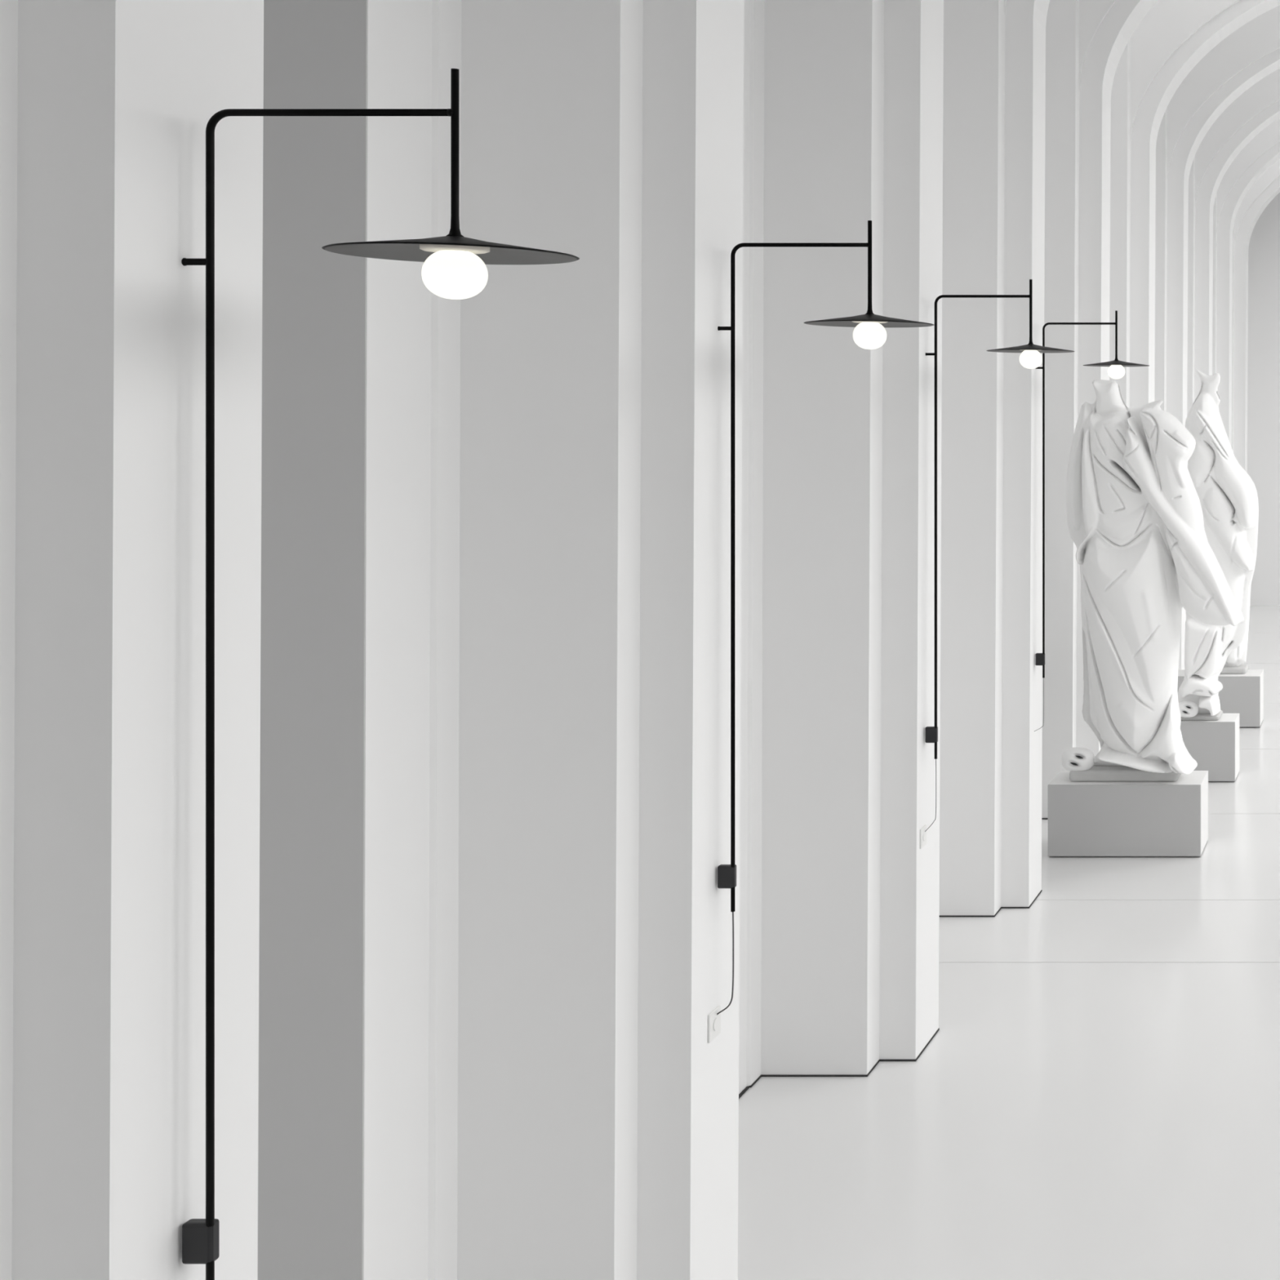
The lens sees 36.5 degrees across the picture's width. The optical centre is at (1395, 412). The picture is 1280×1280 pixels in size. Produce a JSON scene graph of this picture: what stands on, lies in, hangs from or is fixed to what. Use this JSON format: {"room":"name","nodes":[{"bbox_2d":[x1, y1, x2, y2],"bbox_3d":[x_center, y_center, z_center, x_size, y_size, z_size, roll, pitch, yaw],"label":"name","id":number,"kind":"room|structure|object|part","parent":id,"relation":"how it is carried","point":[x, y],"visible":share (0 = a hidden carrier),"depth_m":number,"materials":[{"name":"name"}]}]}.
{"room":"museum","nodes":[
{"label":"museum","id":0,"kind":"room"},
{"bbox_2d":[363,0,764,1279],"bbox_3d":[-3.032,-0.900,9.875,1.136,7.000,24.150,0,0,0],"label":"wall","id":1,"kind":"structure","parent":0,"point":[413,434],"depth_m":4.17,"materials":[{"name":"white paint"}]},
{"bbox_2d":[257,0,367,1279],"bbox_3d":[-2.738,-0.900,3.944,0.523,6.998,0.012,0,0,0],"label":"wall panel","id":2,"kind":"object","parent":1,"relation":"attached to","point":[311,1112],"visible":0.5,"depth_m":3.94,"materials":[{"name":"white paint"}]},
{"bbox_2d":[738,1075,761,1098],"bbox_3d":[-2.500,2.596,6.194,0.032,0.008,0.375,0,0,0],"label":"trim","id":3,"kind":"structure","parent":1,"relation":"attached to","point":[746,1088],"depth_m":6.26,"materials":[{"name":"grey"}]},
{"bbox_2d":[737,605,1279,1279],"bbox_3d":[0.800,2.700,9.925,8.800,0.201,24.650,0,0,0],"label":"floor","id":4,"kind":"structure","parent":0,"point":[1095,1094],"depth_m":6.12,"materials":[{"name":"grey"}]},
{"bbox_2d":[0,0,263,1279],"bbox_3d":[-2.251,-0.900,2.530,0.696,7.000,0.440,0,0,0],"label":"pillar","id":5,"kind":"structure","parent":4,"relation":"on","point":[107,107],"depth_m":2.46,"materials":[{"name":"white paint"}]},
{"bbox_2d":[181,68,579,1279],"bbox_3d":[-1.616,0.580,2.573,0.613,2.245,0.352,0,0,0],"label":"wall lamp","id":6,"kind":"object","parent":5,"relation":"attached to","point":[454,267],"visible":1,"depth_m":2.57,"materials":[{"name":"black metal"},{"name":"dark grey lacquer"},{"name":"white opal glass"}]},
{"bbox_3d":[-1.485,-0.264,2.573,0.352,0.030,0.352,0,0,0],"label":"lamp shade","id":7,"kind":"part","parent":6,"relation":"part of","materials":[{"name":"grey paint"}]},
{"bbox_3d":[-1.485,-0.219,2.573,0.091,0.079,0.091,0,0,0],"label":"globe","id":8,"kind":"part","parent":6,"relation":"part of","materials":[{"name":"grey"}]},
{"bbox_3d":[-1.485,-0.410,2.573,0.027,0.265,0.027,0,0,0],"label":"stem","id":9,"kind":"part","parent":6,"relation":"part of","materials":[{"name":"black metal"}]},
{"bbox_2d":[457,0,744,1279],"bbox_3d":[-2.251,-0.900,4.543,0.696,7.000,0.454,0,0,0],"label":"pillar","id":10,"kind":"structure","parent":4,"relation":"on","point":[598,1113],"depth_m":4.32,"materials":[{"name":"white paint"}]},
{"bbox_2d":[707,1005,720,1043],"bbox_3d":[-1.918,1.722,4.589,0.009,0.080,0.076,0,0,0],"label":"wall socket","id":11,"kind":"object","parent":10,"relation":"attached to","point":[713,1020],"visible":1,"depth_m":4.58,"materials":[{"name":"white plastic"}]},
{"bbox_2d":[716,220,933,1014],"bbox_3d":[-1.616,0.580,4.601,0.613,2.244,0.352,0,0,0],"label":"wall lamp","id":12,"kind":"object","parent":10,"relation":"attached to","point":[869,332],"visible":1,"depth_m":4.60,"materials":[{"name":"black metal"},{"name":"dark grey lacquer"},{"name":"white opal glass"}]},
{"bbox_3d":[-1.896,1.553,4.601,0.054,0.298,0.004,0,0,0],"label":"cord","id":13,"kind":"part","parent":12,"relation":"part of","materials":[{"name":"grey plastic"}]},
{"bbox_3d":[-1.485,-0.264,4.601,0.352,0.030,0.352,0,0,0],"label":"lamp shade","id":14,"kind":"part","parent":12,"relation":"part of","materials":[{"name":"grey paint"}]},
{"bbox_3d":[-1.485,-0.410,4.601,0.027,0.265,0.027,0,0,0],"label":"stem","id":15,"kind":"part","parent":12,"relation":"part of","materials":[{"name":"black metal"}]},
{"bbox_3d":[-1.485,-0.219,4.601,0.091,0.079,0.091,0,0,0],"label":"globe","id":16,"kind":"part","parent":12,"relation":"part of","materials":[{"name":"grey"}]},
{"bbox_2d":[760,0,943,1075],"bbox_3d":[-2.251,-0.900,6.624,0.696,7.000,0.482,0,0,0],"label":"pillar","id":17,"kind":"structure","parent":4,"relation":"on","point":[853,89],"depth_m":6.38,"materials":[{"name":"white paint"}]},
{"bbox_2d":[761,1027,939,1076],"bbox_3d":[-2.261,2.596,6.624,0.675,0.008,0.487,0,0,0],"label":"trim","id":18,"kind":"structure","parent":17,"relation":"attached to","point":[938,1029],"depth_m":6.38,"materials":[{"name":"grey"}]},
{"bbox_2d":[920,824,926,848],"bbox_3d":[-1.918,1.722,6.618,0.009,0.080,0.076,0,0,0],"label":"wall socket","id":19,"kind":"object","parent":17,"relation":"attached to","point":[922,833],"visible":1,"depth_m":6.60,"materials":[{"name":"white plastic"}]},
{"bbox_2d":[924,279,1075,831],"bbox_3d":[-1.616,0.582,6.630,0.613,2.249,0.352,0,0,0],"label":"wall lamp","id":20,"kind":"object","parent":17,"relation":"attached to","point":[1030,357],"visible":1,"depth_m":6.62,"materials":[{"name":"black metal"},{"name":"dark grey lacquer"},{"name":"white opal glass"}]},
{"bbox_3d":[-1.896,1.555,6.630,0.053,0.303,0.003,0,0,0],"label":"cord","id":21,"kind":"part","parent":20,"relation":"part of","materials":[{"name":"grey plastic"}]},
{"bbox_3d":[-1.485,-0.410,6.630,0.027,0.265,0.027,0,0,0],"label":"stem","id":22,"kind":"part","parent":20,"relation":"part of","materials":[{"name":"black metal"}]},
{"bbox_3d":[-1.485,-0.264,6.630,0.352,0.030,0.352,0,0,0],"label":"lamp shade","id":23,"kind":"part","parent":20,"relation":"part of","materials":[{"name":"grey paint"}]},
{"bbox_3d":[-1.485,-0.219,6.630,0.091,0.079,0.091,0,0,0],"label":"globe","id":24,"kind":"part","parent":20,"relation":"part of","materials":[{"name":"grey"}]},
{"bbox_2d":[938,0,1045,915],"bbox_3d":[-2.251,-0.900,8.631,0.696,7.000,0.452,0,0,0],"label":"pillar","id":25,"kind":"structure","parent":4,"relation":"on","point":[994,83],"depth_m":8.40,"materials":[{"name":"white paint"}]},
{"bbox_2d":[938,889,1041,916],"bbox_3d":[-2.261,2.596,8.631,0.675,0.008,0.457,0,0,0],"label":"trim","id":26,"kind":"structure","parent":25,"relation":"attached to","point":[1041,890],"depth_m":8.40,"materials":[{"name":"grey"}]},
{"bbox_2d":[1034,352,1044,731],"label":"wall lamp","id":27,"kind":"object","parent":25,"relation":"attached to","point":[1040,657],"depth_m":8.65,"materials":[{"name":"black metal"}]},
{"bbox_3d":[-1.896,1.549,8.658,0.053,0.290,0.002,0,0,0],"label":"cord","id":28,"kind":"part","parent":27,"relation":"part of","materials":[{"name":"grey plastic"}]},
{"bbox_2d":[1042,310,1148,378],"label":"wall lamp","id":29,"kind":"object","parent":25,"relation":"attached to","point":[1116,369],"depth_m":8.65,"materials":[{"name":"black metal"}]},
{"bbox_3d":[-1.485,-0.264,8.658,0.352,0.030,0.352,0,0,0],"label":"lamp shade","id":30,"kind":"part","parent":29,"relation":"part of","materials":[{"name":"grey paint"}]},
{"bbox_3d":[-1.485,-0.219,8.658,0.091,0.079,0.091,0,0,0],"label":"globe","id":31,"kind":"part","parent":29,"relation":"part of","materials":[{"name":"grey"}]},
{"bbox_3d":[-1.485,-0.410,8.658,0.027,0.265,0.027,0,0,0],"label":"stem","id":32,"kind":"part","parent":29,"relation":"part of","materials":[{"name":"black metal"}]},
{"bbox_2d":[1041,0,1111,817],"bbox_3d":[-2.251,-0.900,10.652,0.696,7.000,0.453,0,0,0],"label":"pillar","id":33,"kind":"structure","parent":4,"relation":"on","point":[1077,124],"depth_m":10.43,"materials":[{"name":"white paint"}]},
{"bbox_2d":[1048,770,1208,857],"bbox_3d":[-1.587,2.387,9.713,0.893,0.426,0.385,0,0,0],"label":"pedestal","id":34,"kind":"object","parent":4,"relation":"on","point":[1086,819],"visible":0.98,"depth_m":9.52,"materials":[{"name":"grey"}]},
{"bbox_2d":[1061,379,1244,781],"bbox_3d":[-1.440,0.988,9.655,1.070,2.372,0.479,0,0,0],"label":"statue","id":35,"kind":"object","parent":34,"relation":"on","point":[1144,555],"visible":1,"depth_m":9.53,"materials":[{"name":"white stone"}]},
{"bbox_2d":[1109,38,1155,408],"bbox_3d":[-2.251,-0.900,12.680,0.696,7.000,0.480,0,0,0],"label":"pillar","id":36,"kind":"structure","parent":4,"relation":"on","point":[1132,166],"depth_m":12.60,"materials":[{"name":"white paint"}]},
{"bbox_2d":[1154,107,1188,669],"bbox_3d":[-2.251,-0.900,14.710,0.696,7.000,0.460,0,0,0],"label":"pillar","id":37,"kind":"structure","parent":4,"relation":"on","point":[1171,197],"depth_m":14.62,"materials":[{"name":"white paint"}]},
{"bbox_2d":[1186,156,1213,416],"bbox_3d":[-2.251,-0.900,16.735,0.696,7.000,0.470,0,0,0],"label":"pillar","id":38,"kind":"structure","parent":4,"relation":"on","point":[1200,221],"depth_m":16.65,"materials":[{"name":"white paint"}]},
{"bbox_2d":[1180,713,1239,782],"bbox_3d":[-1.576,2.387,11.627,0.888,0.426,0.335,0,0,0],"label":"pedestal","id":39,"kind":"object","parent":4,"relation":"on","point":[1214,744],"visible":0.42,"depth_m":11.46,"materials":[{"name":"grey"}]},
{"bbox_2d":[1177,369,1258,719],"bbox_3d":[-1.349,0.932,11.547,0.743,2.485,0.415,0,0,0],"label":"statue","id":40,"kind":"object","parent":39,"relation":"on","point":[1228,496],"visible":0.66,"depth_m":11.41,"materials":[{"name":"white stone"}]},
{"bbox_2d":[1177,669,1263,727],"bbox_3d":[-1.571,2.387,13.620,0.899,0.426,0.360,0,0,0],"label":"pedestal","id":41,"kind":"object","parent":4,"relation":"on","point":[1242,695],"visible":0.42,"depth_m":13.44,"materials":[{"name":"grey stone"}]},
{"bbox_2d":[1219,584,1251,674],"bbox_3d":[-1.450,1.405,13.625,0.541,1.539,0.350,0,0,0],"label":"statue","id":42,"kind":"object","parent":41,"relation":"on","point":[1234,664],"visible":0.09,"depth_m":13.57,"materials":[{"name":"white stone"}]},
{"bbox_2d":[1212,192,1232,447],"bbox_3d":[-2.251,-0.900,18.775,0.696,7.000,0.450,0,0,0],"label":"pillar","id":43,"kind":"structure","parent":4,"relation":"on","point":[1222,314],"depth_m":18.68,"materials":[{"name":"white paint"}]},
{"bbox_2d":[1231,223,1248,472],"bbox_3d":[-2.251,-0.900,20.795,0.696,7.000,0.450,0,0,0],"label":"pillar","id":44,"kind":"structure","parent":4,"relation":"on","point":[1240,256],"depth_m":20.70,"materials":[{"name":"white paint"}]},
{"bbox_2d":[1247,192,1279,605],"bbox_3d":[0.800,-0.900,22.050,8.800,7.000,0.200,0,0,0],"label":"wall","id":45,"kind":"structure","parent":0,"point":[1264,250],"depth_m":21.95,"materials":[{"name":"white paint"}]},
{"bbox_3d":[-0.300,-4.500,9.925,6.600,0.200,24.650,0,0,0],"label":"ceiling","id":46,"kind":"structure","parent":0,"visible":0},
{"bbox_2d":[1004,0,1049,29],"bbox_3d":[0.000,-3.240,8.689,5.151,2.320,0.336,0,0,0],"label":"arch","id":47,"kind":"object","parent":46,"relation":"attached to","point":[1038,9],"depth_m":8.55,"materials":[{"name":"white paint"}]},
{"bbox_2d":[1079,0,1158,101],"bbox_3d":[0.000,-3.240,10.704,5.151,2.320,0.348,0,0,0],"label":"arch","id":48,"kind":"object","parent":46,"relation":"attached to","point":[1106,27],"depth_m":10.56,"materials":[{"name":"white paint"}]},
{"bbox_2d":[1130,0,1279,150],"bbox_3d":[0.000,-3.240,12.745,5.151,2.320,0.350,0,0,0],"label":"arch","id":49,"kind":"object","parent":46,"relation":"attached to","point":[1173,37],"depth_m":12.59,"materials":[{"name":"white paint"}]},
{"bbox_2d":[1167,5,1279,185],"bbox_3d":[0.000,-3.240,14.765,5.151,2.320,0.350,0,0,0],"label":"arch","id":50,"kind":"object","parent":46,"relation":"attached to","point":[1251,53],"depth_m":14.59,"materials":[{"name":"white paint"}]},
{"bbox_2d":[1195,68,1279,212],"bbox_3d":[0.000,-3.240,16.795,5.151,2.320,0.350,0,0,0],"label":"arch","id":51,"kind":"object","parent":46,"relation":"attached to","point":[1258,107],"depth_m":16.62,"materials":[{"name":"white paint"}]},
{"bbox_2d":[1217,117,1279,233],"bbox_3d":[0.000,-3.240,18.825,5.151,2.320,0.350,0,0,0],"label":"arch","id":52,"kind":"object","parent":46,"relation":"attached to","point":[1263,150],"depth_m":18.65,"materials":[{"name":"white paint"}]},
{"bbox_2d":[1234,158,1279,250],"bbox_3d":[0.000,-3.240,20.845,5.151,2.320,0.350,0,0,0],"label":"arch","id":53,"kind":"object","parent":46,"relation":"attached to","point":[1266,187],"depth_m":20.70,"materials":[{"name":"white paint"}]}
]}

